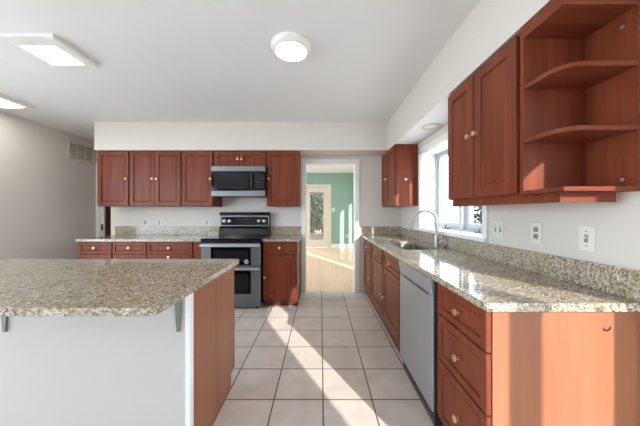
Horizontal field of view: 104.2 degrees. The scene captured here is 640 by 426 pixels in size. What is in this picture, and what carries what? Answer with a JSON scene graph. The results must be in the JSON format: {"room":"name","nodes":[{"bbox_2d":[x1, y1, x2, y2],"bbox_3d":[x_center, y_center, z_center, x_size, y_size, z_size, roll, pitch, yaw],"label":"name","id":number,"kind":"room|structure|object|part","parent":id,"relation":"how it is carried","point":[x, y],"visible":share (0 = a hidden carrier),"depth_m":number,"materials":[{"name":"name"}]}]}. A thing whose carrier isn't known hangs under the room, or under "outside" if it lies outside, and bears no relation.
{"room":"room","nodes":[
{"label":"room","id":0,"kind":"room"},
{"bbox_2d":[0,111,96,258],"bbox_3d":[-4.050,-0.017,0.650,0.100,2.513,7.900,0,0,0],"label":"wall","id":1,"kind":"structure","parent":0,"point":[48,197],"depth_m":3.58,"materials":[{"name":"paint"}]},
{"bbox_2d":[68,140,92,162],"bbox_3d":[-3.993,-1.000,4.155,0.013,0.280,0.430,0,0,0],"label":"air vent","id":2,"kind":"object","parent":1,"relation":"in","point":[76,151],"visible":1,"depth_m":4.14,"materials":[{"name":"beige metal"}]},
{"bbox_2d":[0,0,478,139],"bbox_3d":[-1.150,-1.323,0.650,5.900,0.100,7.900,0,0,0],"label":"ceiling","id":3,"kind":"structure","parent":0,"point":[157,60],"depth_m":2.09,"materials":[{"name":"paint"}]},
{"bbox_2d":[0,94,35,108],"bbox_3d":[-3.614,-1.256,2.813,0.384,0.033,0.366,0,0,0],"label":"recessed light","id":4,"kind":"object","parent":3,"relation":"in","point":[6,102],"visible":1,"depth_m":2.88,"materials":[{"name":"white paint"}]},
{"bbox_2d":[0,99,24,107],"bbox_3d":[-3.648,-1.252,2.846,0.258,0.005,0.238,0,0,0],"label":"diffuser","id":5,"kind":"object","parent":4,"relation":"attached to","point":[3,103],"depth_m":2.91,"materials":[{"name":"white plastic"}]},
{"bbox_2d":[0,34,98,67],"bbox_3d":[-2.094,-1.256,1.953,0.384,0.033,0.366,0,0,0],"label":"ceiling light","id":6,"kind":"object","parent":3,"relation":"in","point":[48,48],"visible":1,"depth_m":1.91,"materials":[{"name":"white paint"}]},
{"bbox_2d":[21,46,83,64],"bbox_3d":[-2.128,-1.252,1.986,0.258,0.005,0.238,0,0,0],"label":"diffuser","id":7,"kind":"object","parent":6,"relation":"attached to","point":[53,55],"depth_m":1.98,"materials":[{"name":"white plastic"}]},
{"bbox_2d":[271,32,310,61],"bbox_3d":[-0.225,-1.246,1.900,0.304,0.052,0.304,0,0,0],"label":"ceiling light","id":8,"kind":"object","parent":3,"relation":"attached to","point":[287,46],"visible":1,"depth_m":1.84,"materials":[{"name":"white paint"}]},
{"bbox_2d":[276,42,305,60],"bbox_3d":[-0.225,-1.225,1.900,0.230,0.010,0.230,0,0,0],"label":"diffuser","id":9,"kind":"object","parent":8,"relation":"attached to","point":[285,51],"depth_m":1.89,"materials":[{"name":"white plastic"}]},
{"bbox_2d":[111,156,400,291],"bbox_3d":[-0.880,-0.117,3.920,4.740,2.713,0.120,0,0,0],"label":"wall","id":10,"kind":"structure","parent":0,"point":[372,212],"depth_m":3.86,"materials":[{"name":"paint"}]},
{"bbox_2d":[98,151,132,206],"bbox_3d":[-2.943,-0.481,3.679,0.452,0.789,0.357,0,0,0],"label":"upper cabinet","id":11,"kind":"object","parent":10,"relation":"attached to","point":[113,166],"visible":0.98,"depth_m":3.54,"materials":[{"name":"brown wood"}]},
{"bbox_2d":[130,151,183,206],"bbox_3d":[-2.346,-0.481,3.679,0.737,0.789,0.357,0,0,0],"label":"upper cabinet","id":12,"kind":"object","parent":10,"relation":"attached to","point":[155,176],"visible":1,"depth_m":3.54,"materials":[{"name":"brown wood"}]},
{"bbox_3d":[-2.530,-0.481,3.540,0.356,0.773,0.020,0,0,0],"label":"door","id":13,"kind":"part","parent":12,"relation":"part of","materials":[{"name":"brown wood"}]},
{"bbox_3d":[-2.167,-0.481,3.540,0.363,0.773,0.020,0,0,0],"label":"door","id":14,"kind":"part","parent":12,"relation":"part of","materials":[{"name":"brown wood"}]},
{"bbox_2d":[156,219,161,225],"bbox_3d":[-2.500,0.155,3.854,0.085,0.115,0.008,0,0,0],"label":"power outlet","id":15,"kind":"object","parent":10,"relation":"attached to","point":[158,221],"visible":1,"depth_m":3.85,"materials":[{"name":"white plastic"}]},
{"bbox_2d":[115,226,219,234],"bbox_3d":[-2.348,0.279,3.848,1.644,0.132,0.020,0,0,0],"label":"backsplash","id":16,"kind":"structure","parent":10,"relation":"attached to","point":[119,230],"depth_m":3.84,"materials":[{"name":"stone"}]},
{"bbox_2d":[182,151,221,206],"bbox_3d":[-1.750,-0.481,3.679,0.451,0.789,0.357,0,0,0],"label":"upper cabinet","id":17,"kind":"object","parent":10,"relation":"attached to","point":[196,165],"visible":0.91,"depth_m":3.54,"materials":[{"name":"brown wood"}]},
{"bbox_2d":[214,151,266,166],"bbox_3d":[-1.145,-0.762,3.679,0.756,0.227,0.357,0,0,0],"label":"upper cabinet","id":18,"kind":"object","parent":10,"relation":"attached to","point":[221,158],"visible":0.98,"depth_m":3.53,"materials":[{"name":"brown wood"}]},
{"bbox_3d":[-1.329,-0.762,3.540,0.363,0.211,0.020,0,0,0],"label":"door","id":19,"kind":"part","parent":18,"relation":"part of","materials":[{"name":"brown wood"}]},
{"bbox_2d":[211,166,266,197],"bbox_3d":[-1.145,-0.433,3.639,0.752,0.422,0.436,0,0,0],"label":"microwave","id":20,"kind":"object","parent":18,"relation":"attached to","point":[226,181],"visible":1,"depth_m":3.46,"materials":[{"name":"black metal"}]},
{"bbox_3d":[-1.223,-0.439,3.481,0.596,0.267,0.037,0,0,0],"label":"door glass","id":21,"kind":"part","parent":20,"relation":"part of","materials":[{"name":"black glass"}]},
{"bbox_3d":[-1.145,-0.609,3.479,0.752,0.070,0.039,0,0,0],"label":"trim","id":22,"kind":"part","parent":20,"relation":"part of","materials":[{"name":"silver metal"}]},
{"bbox_3d":[-1.145,-0.266,3.479,0.752,0.075,0.039,0,0,0],"label":"trim","id":23,"kind":"part","parent":20,"relation":"part of","materials":[{"name":"silver metal"}]},
{"bbox_3d":[-0.846,-0.439,3.481,0.153,0.267,0.037,0,0,0],"label":"control panel","id":24,"kind":"part","parent":20,"relation":"part of","materials":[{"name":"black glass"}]},
{"bbox_3d":[-0.960,-0.762,3.540,0.363,0.211,0.020,0,0,0],"label":"door","id":25,"kind":"part","parent":18,"relation":"part of","materials":[{"name":"brown wood"}]},
{"bbox_2d":[94,122,387,155],"bbox_3d":[-1.115,-1.075,3.679,4.129,0.394,0.359,0,0,0],"label":"soffit","id":26,"kind":"structure","parent":10,"relation":"attached to","point":[309,138],"depth_m":3.50,"materials":[{"name":"paint"}]},
{"bbox_2d":[267,151,300,206],"bbox_3d":[-0.533,-0.481,3.679,0.464,0.789,0.357,0,0,0],"label":"upper cabinet","id":27,"kind":"object","parent":10,"relation":"attached to","point":[283,167],"visible":1,"depth_m":3.54,"materials":[{"name":"brown wood"}]},
{"bbox_2d":[271,226,300,234],"bbox_3d":[-0.527,0.279,3.848,0.459,0.132,0.020,0,0,0],"label":"backsplash","id":28,"kind":"structure","parent":10,"relation":"attached to","point":[275,230],"depth_m":3.84,"materials":[{"name":"stone"}]},
{"bbox_2d":[301,159,359,292],"bbox_3d":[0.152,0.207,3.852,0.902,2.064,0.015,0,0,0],"label":"trim","id":29,"kind":"structure","parent":10,"relation":"attached to","point":[303,161],"depth_m":3.84,"materials":[{"name":"white paint"}]},
{"bbox_2d":[362,226,400,234],"bbox_3d":[0.944,0.280,3.847,0.608,0.130,0.022,0,0,0],"label":"backsplash","id":30,"kind":"structure","parent":10,"relation":"attached to","point":[366,230],"depth_m":3.84,"materials":[{"name":"stone"}]},
{"bbox_2d":[212,247,442,425],"bbox_3d":[-1.050,1.290,2.800,5.900,0.100,12.200,0,0,0],"label":"floor","id":31,"kind":"structure","parent":0,"point":[327,359],"depth_m":2.04,"materials":[{"name":"tile"}]},
{"bbox_2d":[78,242,112,258],"bbox_3d":[-2.928,0.808,3.530,0.442,0.861,0.657,0,0,0],"label":"base cabinet","id":32,"kind":"object","parent":31,"relation":"on","point":[86,250],"visible":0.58,"depth_m":3.23,"materials":[{"name":"brown wood"}]},
{"bbox_3d":[-2.928,0.828,3.240,0.430,0.565,0.020,0,0,0],"label":"door","id":33,"kind":"part","parent":32,"relation":"part of","materials":[{"name":"brown wood"}]},
{"bbox_2d":[0,266,234,425],"bbox_3d":[-1.590,0.808,1.532,1.920,0.862,0.654,0,0,0],"label":"kitchen island","id":34,"kind":"object","parent":31,"relation":"on","point":[55,370],"visible":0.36,"depth_m":1.22,"materials":[{"name":"paint"}]},
{"bbox_2d":[1,316,7,331],"bbox_3d":[-1.535,0.479,1.089,0.042,0.202,0.248,0,0,0],"label":"support bracket","id":35,"kind":"object","parent":34,"relation":"attached to","point":[4,319],"visible":0.35,"depth_m":1.21,"materials":[{"name":"grey metal"}]},
{"bbox_2d":[0,259,238,315],"bbox_3d":[-1.609,0.360,1.375,2.021,0.031,0.951,0,0,0],"label":"island countertop","id":36,"kind":"structure","parent":34,"relation":"on","point":[28,287],"depth_m":1.21,"materials":[{"name":"stone"}]},
{"bbox_2d":[175,300,181,331],"bbox_3d":[-0.690,0.479,1.089,0.042,0.202,0.248,0,0,0],"label":"support bracket","id":37,"kind":"object","parent":34,"relation":"attached to","point":[178,306],"visible":0.28,"depth_m":1.21,"materials":[{"name":"grey metal"}]},
{"bbox_3d":[-0.644,0.808,1.222,0.029,0.862,0.034,0,0,0],"label":"corner trim","id":38,"kind":"part","parent":34,"relation":"part of","materials":[{"name":"white paint"}]},
{"bbox_3d":[-0.640,0.808,1.524,0.018,0.862,0.568,0,0,0],"label":"panel","id":39,"kind":"part","parent":34,"relation":"part of","materials":[{"name":"brown wood"}]},
{"bbox_3d":[-0.869,0.760,1.819,0.475,0.750,0.022,0,0,0],"label":"door","id":40,"kind":"part","parent":34,"relation":"part of","materials":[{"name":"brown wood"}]},
{"bbox_2d":[113,242,146,258],"bbox_3d":[-2.482,0.808,3.530,0.447,0.861,0.657,0,0,0],"label":"base cabinet","id":41,"kind":"object","parent":31,"relation":"on","point":[121,250],"visible":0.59,"depth_m":3.23,"materials":[{"name":"brown wood"}]},
{"bbox_3d":[-2.481,0.828,3.240,0.437,0.565,0.020,0,0,0],"label":"door","id":42,"kind":"part","parent":41,"relation":"part of","materials":[{"name":"brown wood"}]},
{"bbox_2d":[147,242,200,258],"bbox_3d":[-1.893,0.808,3.530,0.725,0.861,0.657,0,0,0],"label":"base cabinet","id":43,"kind":"object","parent":31,"relation":"on","point":[155,250],"visible":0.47,"depth_m":3.23,"materials":[{"name":"brown wood"}]},
{"bbox_2d":[75,226,219,241],"bbox_3d":[-2.348,0.295,3.534,1.644,0.164,0.648,0,0,0],"label":"countertop","id":44,"kind":"structure","parent":43,"relation":"on","point":[122,233],"depth_m":3.84,"materials":[{"name":"beige stone"}]},
{"bbox_3d":[-1.959,0.580,3.240,0.582,0.070,0.020,0,0,0],"label":"drawer","id":45,"kind":"part","parent":43,"relation":"part of","materials":[{"name":"brown wood"}]},
{"bbox_3d":[-1.959,0.462,3.240,0.582,0.147,0.020,0,0,0],"label":"drawer","id":46,"kind":"part","parent":43,"relation":"part of","materials":[{"name":"brown wood"}]},
{"bbox_2d":[199,212,270,307],"bbox_3d":[-1.141,0.617,3.481,0.757,1.245,0.738,0,0,0],"label":"range","id":47,"kind":"object","parent":31,"relation":"on","point":[241,234],"visible":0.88,"depth_m":3.17,"materials":[{"name":"black metal"}]},
{"bbox_3d":[-1.141,0.416,3.139,0.749,0.030,0.053,0,0,0],"label":"handle","id":48,"kind":"part","parent":47,"relation":"part of","materials":[{"name":"silver metal"}]},
{"bbox_3d":[-1.141,0.533,3.182,0.753,0.283,0.034,0,0,0],"label":"oven door","id":49,"kind":"part","parent":47,"relation":"part of","materials":[{"name":"silver metal"}]},
{"bbox_3d":[-1.141,0.372,3.183,0.757,0.035,0.035,0,0,0],"label":"rail","id":50,"kind":"part","parent":47,"relation":"part of","materials":[{"name":"metal"}]},
{"bbox_2d":[200,234,270,239],"bbox_3d":[-1.141,0.343,3.490,0.757,0.022,0.680,0,0,0],"label":"cooktop","id":51,"kind":"object","parent":47,"relation":"in","point":[221,236],"depth_m":3.31,"materials":[{"name":"black glass"}]},
{"bbox_3d":[-1.141,0.128,3.748,0.697,0.125,0.004,0,0,0],"label":"control panel","id":52,"kind":"part","parent":47,"relation":"part of","materials":[{"name":"black glass"}]},
{"bbox_3d":[-1.141,0.125,3.752,0.737,0.160,0.004,0,0,0],"label":"control frame","id":53,"kind":"part","parent":47,"relation":"part of","materials":[{"name":"silver metal"}]},
{"bbox_3d":[-1.141,0.711,3.139,0.749,0.030,0.053,0,0,0],"label":"handle","id":54,"kind":"part","parent":47,"relation":"part of","materials":[{"name":"silver metal"}]},
{"bbox_3d":[-1.141,0.911,3.182,0.753,0.458,0.034,0,0,0],"label":"oven door","id":55,"kind":"part","parent":47,"relation":"part of","materials":[{"name":"silver metal"}]},
{"bbox_3d":[-1.141,1.177,3.200,0.749,0.067,0.020,0,0,0],"label":"kick panel","id":56,"kind":"part","parent":47,"relation":"part of","materials":[{"name":"silver metal"}]},
{"bbox_2d":[263,241,300,305],"bbox_3d":[-0.528,0.808,3.530,0.445,0.861,0.657,0,0,0],"label":"base cabinet","id":57,"kind":"object","parent":31,"relation":"on","point":[281,260],"visible":1,"depth_m":3.24,"materials":[{"name":"brown wood"}]},
{"bbox_3d":[-0.530,0.462,3.240,0.433,0.147,0.020,0,0,0],"label":"drawer","id":58,"kind":"part","parent":57,"relation":"part of","materials":[{"name":"brown wood"}]},
{"bbox_3d":[-0.530,0.828,3.240,0.433,0.565,0.020,0,0,0],"label":"door","id":59,"kind":"part","parent":57,"relation":"part of","materials":[{"name":"brown wood"}]},
{"bbox_2d":[262,226,302,241],"bbox_3d":[-0.512,0.295,3.534,0.489,0.164,0.648,0,0,0],"label":"countertop","id":60,"kind":"structure","parent":57,"relation":"on","point":[278,233],"depth_m":3.84,"materials":[{"name":"beige stone"}]},
{"bbox_2d":[364,239,374,307],"bbox_3d":[0.933,0.808,3.522,0.629,0.861,0.663,0,0,0],"label":"base cabinet","id":61,"kind":"object","parent":31,"relation":"on","point":[367,245],"visible":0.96,"depth_m":3.47,"materials":[{"name":"brown wood"}]},
{"bbox_3d":[0.658,0.468,3.458,0.020,0.160,0.465,0,0,0],"label":"drawer","id":62,"kind":"part","parent":61,"relation":"part of","materials":[{"name":"brown wood"}]},
{"bbox_3d":[0.658,0.814,3.458,0.020,0.512,0.465,0,0,0],"label":"door","id":63,"kind":"part","parent":61,"relation":"part of","materials":[{"name":"brown wood"}]},
{"bbox_2d":[371,243,399,352],"bbox_3d":[0.933,0.808,2.610,0.629,0.861,1.158,0,0,0],"label":"base cabinet","id":64,"kind":"object","parent":31,"relation":"on","point":[385,269],"visible":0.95,"depth_m":2.45,"materials":[{"name":"brown wood"}]},
{"bbox_3d":[0.658,0.468,2.895,0.020,0.160,0.550,0,0,0],"label":"drawer","id":65,"kind":"part","parent":64,"relation":"part of","materials":[{"name":"brown wood"}]},
{"bbox_3d":[0.658,0.814,2.888,0.020,0.512,0.565,0,0,0],"label":"door","id":66,"kind":"part","parent":64,"relation":"part of","materials":[{"name":"brown wood"}]},
{"bbox_3d":[0.658,0.468,2.310,0.020,0.160,0.520,0,0,0],"label":"drawer","id":67,"kind":"part","parent":64,"relation":"part of","materials":[{"name":"brown wood"}]},
{"bbox_3d":[0.658,0.814,2.312,0.020,0.512,0.525,0,0,0],"label":"door","id":68,"kind":"part","parent":64,"relation":"part of","materials":[{"name":"brown wood"}]},
{"bbox_2d":[361,226,639,311],"bbox_3d":[0.939,0.296,2.401,0.618,0.162,2.913,0,0,0],"label":"countertop","id":69,"kind":"structure","parent":64,"relation":"on","point":[492,277],"depth_m":1.26,"materials":[{"name":"beige stone"}]},
{"bbox_2d":[392,244,429,249],"bbox_3d":[0.945,0.472,2.630,0.380,0.186,0.680,0,0,0],"label":"sink","id":70,"kind":"object","parent":69,"relation":"in","point":[402,246],"visible":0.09,"depth_m":2.94,"materials":[{"name":"metal"}]},
{"bbox_2d":[407,209,443,246],"bbox_3d":[1.045,0.157,2.496,0.357,0.374,0.064,0,0,0],"label":"kitchen faucet","id":71,"kind":"object","parent":69,"relation":"on","point":[436,236],"visible":0.98,"depth_m":2.49,"materials":[{"name":"silver metal"}]},
{"bbox_3d":[1.059,0.097,2.500,0.237,0.255,0.025,0,0,0],"label":"spout","id":72,"kind":"part","parent":71,"relation":"part of","materials":[{"name":"silver metal"}]},
{"bbox_2d":[399,260,440,425],"bbox_3d":[0.927,0.809,1.727,0.585,0.859,0.600,0,0,0],"label":"dishwasher","id":73,"kind":"object","parent":31,"relation":"on","point":[418,292],"visible":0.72,"depth_m":1.62,"materials":[{"name":"metal"}]},
{"bbox_3d":[0.641,0.490,1.710,0.008,0.012,0.420,0,0,0],"label":"pocket handle","id":74,"kind":"part","parent":73,"relation":"part of","materials":[{"name":"silver metal"}]},
{"bbox_3d":[0.666,0.820,1.730,0.043,0.670,0.585,0,0,0],"label":"door panel","id":75,"kind":"part","parent":73,"relation":"part of","materials":[{"name":"silver metal"}]},
{"bbox_3d":[0.681,1.200,1.730,0.018,0.079,0.585,0,0,0],"label":"kick plate","id":76,"kind":"part","parent":73,"relation":"part of","materials":[{"name":"plastic"}]},
{"bbox_2d":[437,282,639,425],"bbox_3d":[0.933,0.808,1.190,0.629,0.861,0.468,0,0,0],"label":"base cabinet","id":77,"kind":"object","parent":31,"relation":"on","point":[494,368],"visible":0.94,"depth_m":0.97,"materials":[{"name":"brown wood"}]},
{"bbox_3d":[0.633,0.965,1.165,0.029,0.033,0.033,0,0,0],"label":"knob","id":78,"kind":"part","parent":77,"relation":"part of","materials":[{"name":"gold metal"}]},
{"bbox_3d":[0.633,0.680,1.165,0.029,0.033,0.033,0,0,0],"label":"knob","id":79,"kind":"part","parent":77,"relation":"part of","materials":[{"name":"gold metal"}]},
{"bbox_3d":[0.633,0.467,1.165,0.029,0.033,0.033,0,0,0],"label":"knob","id":80,"kind":"part","parent":77,"relation":"part of","materials":[{"name":"gold metal"}]},
{"bbox_3d":[0.658,0.961,1.173,0.020,0.318,0.397,0,0,0],"label":"drawer","id":81,"kind":"part","parent":77,"relation":"part of","materials":[{"name":"brown wood"}]},
{"bbox_3d":[0.658,0.675,1.173,0.020,0.238,0.397,0,0,0],"label":"drawer","id":82,"kind":"part","parent":77,"relation":"part of","materials":[{"name":"brown wood"}]},
{"bbox_3d":[0.658,0.465,1.173,0.020,0.166,0.397,0,0,0],"label":"drawer","id":83,"kind":"part","parent":77,"relation":"part of","materials":[{"name":"brown wood"}]},
{"bbox_3d":[0.960,0.808,0.981,0.576,0.861,0.017,0,0,0],"label":"panel","id":84,"kind":"part","parent":77,"relation":"part of","materials":[{"name":"brown wood"}]},
{"bbox_2d":[306,173,353,247],"bbox_3d":[-0.715,-0.070,8.760,4.830,2.620,0.120,0,0,0],"label":"wall","id":85,"kind":"structure","parent":0,"point":[342,184],"depth_m":8.70,"materials":[{"name":"green paint"}]},
{"bbox_2d":[309,192,323,238],"bbox_3d":[-0.135,0.120,8.716,0.510,1.640,0.024,0,0,0],"label":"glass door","id":86,"kind":"structure","parent":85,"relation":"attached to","point":[311,236],"depth_m":8.70,"materials":[{"name":"clear glass"}]},
{"bbox_2d":[306,184,330,247],"bbox_3d":[-0.140,0.130,8.713,1.020,2.219,0.115,0,0,0],"label":"door","id":87,"kind":"structure","parent":85,"relation":"in","point":[312,240],"depth_m":8.73,"materials":[{"name":"white paint"}]},
{"bbox_2d":[331,244,353,247],"bbox_3d":[1.036,1.165,8.690,1.323,0.149,0.019,0,0,0],"label":"baseboard","id":88,"kind":"structure","parent":85,"relation":"attached to","point":[332,245],"depth_m":8.68,"materials":[{"name":"white paint"}]},
{"bbox_2d":[306,165,353,172],"bbox_3d":[-0.615,-1.430,6.440,5.030,0.100,4.920,0,0,0],"label":"ceiling","id":89,"kind":"structure","parent":0,"point":[309,168],"depth_m":7.90,"materials":[{"name":"paint"}]},
{"bbox_2d":[421,123,440,129],"bbox_3d":[1.125,-0.870,2.530,0.190,0.009,0.190,0,0,0],"label":"recessed light","id":90,"kind":"object","parent":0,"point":[432,126],"visible":1,"depth_m":2.52,"materials":[{"name":"beige metal"}]},
{"bbox_2d":[401,123,639,270],"bbox_3d":[1.370,-0.017,2.390,0.240,2.513,2.940,0,0,0],"label":"wall","id":91,"kind":"structure","parent":0,"point":[617,224],"depth_m":1.23,"materials":[{"name":"paint"}]},
{"bbox_2d":[382,144,417,206],"bbox_3d":[1.082,-0.481,3.514,0.332,0.789,0.688,0,0,0],"label":"upper cabinet","id":92,"kind":"object","parent":91,"relation":"attached to","point":[400,162],"visible":1,"depth_m":3.19,"materials":[{"name":"brown wood"}]},
{"bbox_3d":[0.955,-0.480,3.717,0.020,0.775,0.265,0,0,0],"label":"door","id":93,"kind":"part","parent":92,"relation":"part of","materials":[{"name":"brown wood"}]},
{"bbox_3d":[0.955,-0.480,3.388,0.020,0.775,0.375,0,0,0],"label":"door","id":94,"kind":"part","parent":92,"relation":"part of","materials":[{"name":"brown wood"}]},
{"bbox_2d":[395,95,449,143],"bbox_3d":[1.099,-0.877,2.522,0.299,0.003,1.325,0,0,0],"label":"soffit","id":95,"kind":"structure","parent":91,"relation":"attached to","point":[439,113],"depth_m":2.45,"materials":[{"name":"paint"}]},
{"bbox_2d":[417,131,487,241],"bbox_3d":[1.352,-0.283,2.495,0.274,1.013,1.290,0,0,0],"label":"window","id":96,"kind":"structure","parent":91,"relation":"in","point":[431,155],"depth_m":3.00,"materials":[{"name":"white paint"}]},
{"bbox_3d":[1.460,-0.269,2.791,0.040,0.856,0.527,0,0,0],"label":"sash","id":97,"kind":"part","parent":96,"relation":"part of","materials":[{"name":"plastic"}]},
{"bbox_3d":[1.232,0.206,2.495,0.034,0.034,1.290,0,0,0],"label":"sill","id":98,"kind":"part","parent":96,"relation":"part of","materials":[{"name":"white paint"}]},
{"bbox_3d":[1.442,-0.265,2.495,0.085,0.896,1.166,0,0,0],"label":"frame","id":99,"kind":"part","parent":96,"relation":"part of","materials":[{"name":"plastic"}]},
{"bbox_3d":[1.460,-0.269,2.200,0.040,0.856,0.527,0,0,0],"label":"sash","id":100,"kind":"part","parent":96,"relation":"part of","materials":[{"name":"plastic"}]},
{"bbox_2d":[382,0,549,155],"bbox_3d":[1.099,-1.075,2.394,0.299,0.393,2.929,0,0,0],"label":"soffit","id":101,"kind":"structure","parent":91,"relation":"attached to","point":[490,25],"depth_m":1.64,"materials":[{"name":"paint"}]},
{"bbox_2d":[448,31,526,206],"bbox_3d":[1.082,-0.459,1.516,0.332,0.834,0.671,0,0,0],"label":"upper cabinet","id":102,"kind":"object","parent":91,"relation":"attached to","point":[484,112],"visible":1,"depth_m":1.41,"materials":[{"name":"brown wood"}]},
{"bbox_3d":[0.955,-0.474,1.698,0.020,0.764,0.304,0,0,0],"label":"door","id":103,"kind":"part","parent":102,"relation":"part of","materials":[{"name":"brown wood"}]},
{"bbox_3d":[0.989,-0.065,1.516,0.018,0.045,0.669,0,0,0],"label":"light rail","id":104,"kind":"part","parent":102,"relation":"part of","materials":[{"name":"brown wood"}]},
{"bbox_3d":[0.955,-0.474,1.369,0.020,0.764,0.327,0,0,0],"label":"door","id":105,"kind":"part","parent":102,"relation":"part of","materials":[{"name":"brown wood"}]},
{"bbox_2d":[493,221,503,237],"bbox_3d":[1.239,0.118,1.745,0.018,0.115,0.100,0,0,0],"label":"light switch","id":106,"kind":"object","parent":91,"relation":"attached to","point":[498,226],"visible":1,"depth_m":1.74,"materials":[{"name":"white plastic"}]},
{"bbox_2d":[531,222,541,243],"bbox_3d":[1.244,0.118,1.437,0.008,0.118,0.072,0,0,0],"label":"power outlet","id":107,"kind":"object","parent":91,"relation":"attached to","point":[536,228],"visible":1,"depth_m":1.43,"materials":[{"name":"white plastic"}]},
{"bbox_2d":[521,0,639,203],"bbox_3d":[1.097,-0.459,1.074,0.301,0.834,0.208,0,0,0],"label":"corner shelf unit","id":108,"kind":"object","parent":91,"relation":"attached to","point":[580,59],"visible":1,"depth_m":1.09,"materials":[{"name":"brown wood"}]},
{"bbox_3d":[1.091,-0.480,1.170,0.289,0.792,0.016,0,0,0],"label":"panel","id":109,"kind":"part","parent":108,"relation":"part of","materials":[{"name":"brown wood"}]},
{"bbox_3d":[1.091,-0.062,1.097,0.228,0.041,0.163,0,0,0],"label":"light rail","id":110,"kind":"part","parent":108,"relation":"part of","materials":[{"name":"brown wood"}]},
{"bbox_3d":[1.093,-0.093,1.065,0.287,0.018,0.191,0,0,0],"label":"shelf","id":111,"kind":"part","parent":108,"relation":"part of","materials":[{"name":"brown wood"}]},
{"bbox_3d":[1.091,-0.844,1.065,0.289,0.064,0.191,0,0,0],"label":"panel","id":112,"kind":"part","parent":108,"relation":"part of","materials":[{"name":"brown wood"}]},
{"bbox_3d":[1.093,-0.332,1.065,0.287,0.019,0.191,0,0,0],"label":"shelf","id":113,"kind":"part","parent":108,"relation":"part of","materials":[{"name":"brown wood"}]},
{"bbox_3d":[1.093,-0.583,1.065,0.287,0.019,0.191,0,0,0],"label":"shelf","id":114,"kind":"part","parent":108,"relation":"part of","materials":[{"name":"brown wood"}]},
{"bbox_3d":[1.242,-0.480,1.074,0.011,0.792,0.208,0,0,0],"label":"panel","id":115,"kind":"part","parent":108,"relation":"part of","materials":[{"name":"brown wood"}]},
{"bbox_2d":[579,226,594,251],"bbox_3d":[1.239,0.122,1.165,0.018,0.118,0.070,0,0,0],"label":"light switch","id":116,"kind":"object","parent":91,"relation":"attached to","point":[586,233],"visible":1,"depth_m":1.16,"materials":[{"name":"white plastic"}]},
{"bbox_3d":[-3.565,-0.016,4.500,0.870,2.513,0.100,0,0,0],"label":"wall","id":117,"kind":"structure","parent":0,"visible":0},
{"bbox_2d":[96,163,104,236],"bbox_3d":[-3.934,0.179,4.490,0.129,2.119,0.120,0,0,0],"label":"trim","id":118,"kind":"structure","parent":117,"relation":"attached to","point":[100,211],"depth_m":4.43,"materials":[{"name":"white paint"}]},
{"bbox_2d":[101,207,110,235],"bbox_3d":[-3.608,0.210,4.481,0.614,2.040,0.077,0,0,0],"label":"door","id":119,"kind":"structure","parent":117,"relation":"in","point":[107,209],"depth_m":4.48,"materials":[{"name":"brown wood"}]},
{"label":"outside","id":120,"kind":"structure","parent":0,"visible":0},
{"bbox_3d":[6.000,1.550,-5.550,40.000,0.380,28.900,0,0,0],"label":"ground","id":121,"kind":"structure","parent":120,"visible":0},
{"bbox_2d":[458,206,481,223],"bbox_3d":[5.474,-0.519,8.488,1.616,3.765,1.637,0,0,0],"label":"tree","id":122,"kind":"object","parent":121,"relation":"on","point":[479,208],"visible":0.04,"depth_m":8.32,"materials":[{"name":"green plant"}]},
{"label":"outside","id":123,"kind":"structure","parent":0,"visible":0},
{"bbox_2d":[314,221,478,233],"bbox_3d":[6.000,1.550,24.450,40.000,0.380,31.100,0,0,0],"label":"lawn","id":124,"kind":"structure","parent":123,"point":[319,232],"depth_m":19.92,"materials":[{"name":"green plant"}]},
{"bbox_2d":[311,194,321,233],"bbox_3d":[-0.939,-0.745,13.188,2.996,4.304,2.969,0,0,0],"label":"tree","id":125,"kind":"object","parent":124,"relation":"on","point":[313,196],"visible":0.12,"depth_m":12.50,"materials":[{"name":"green plant"}]}
]}

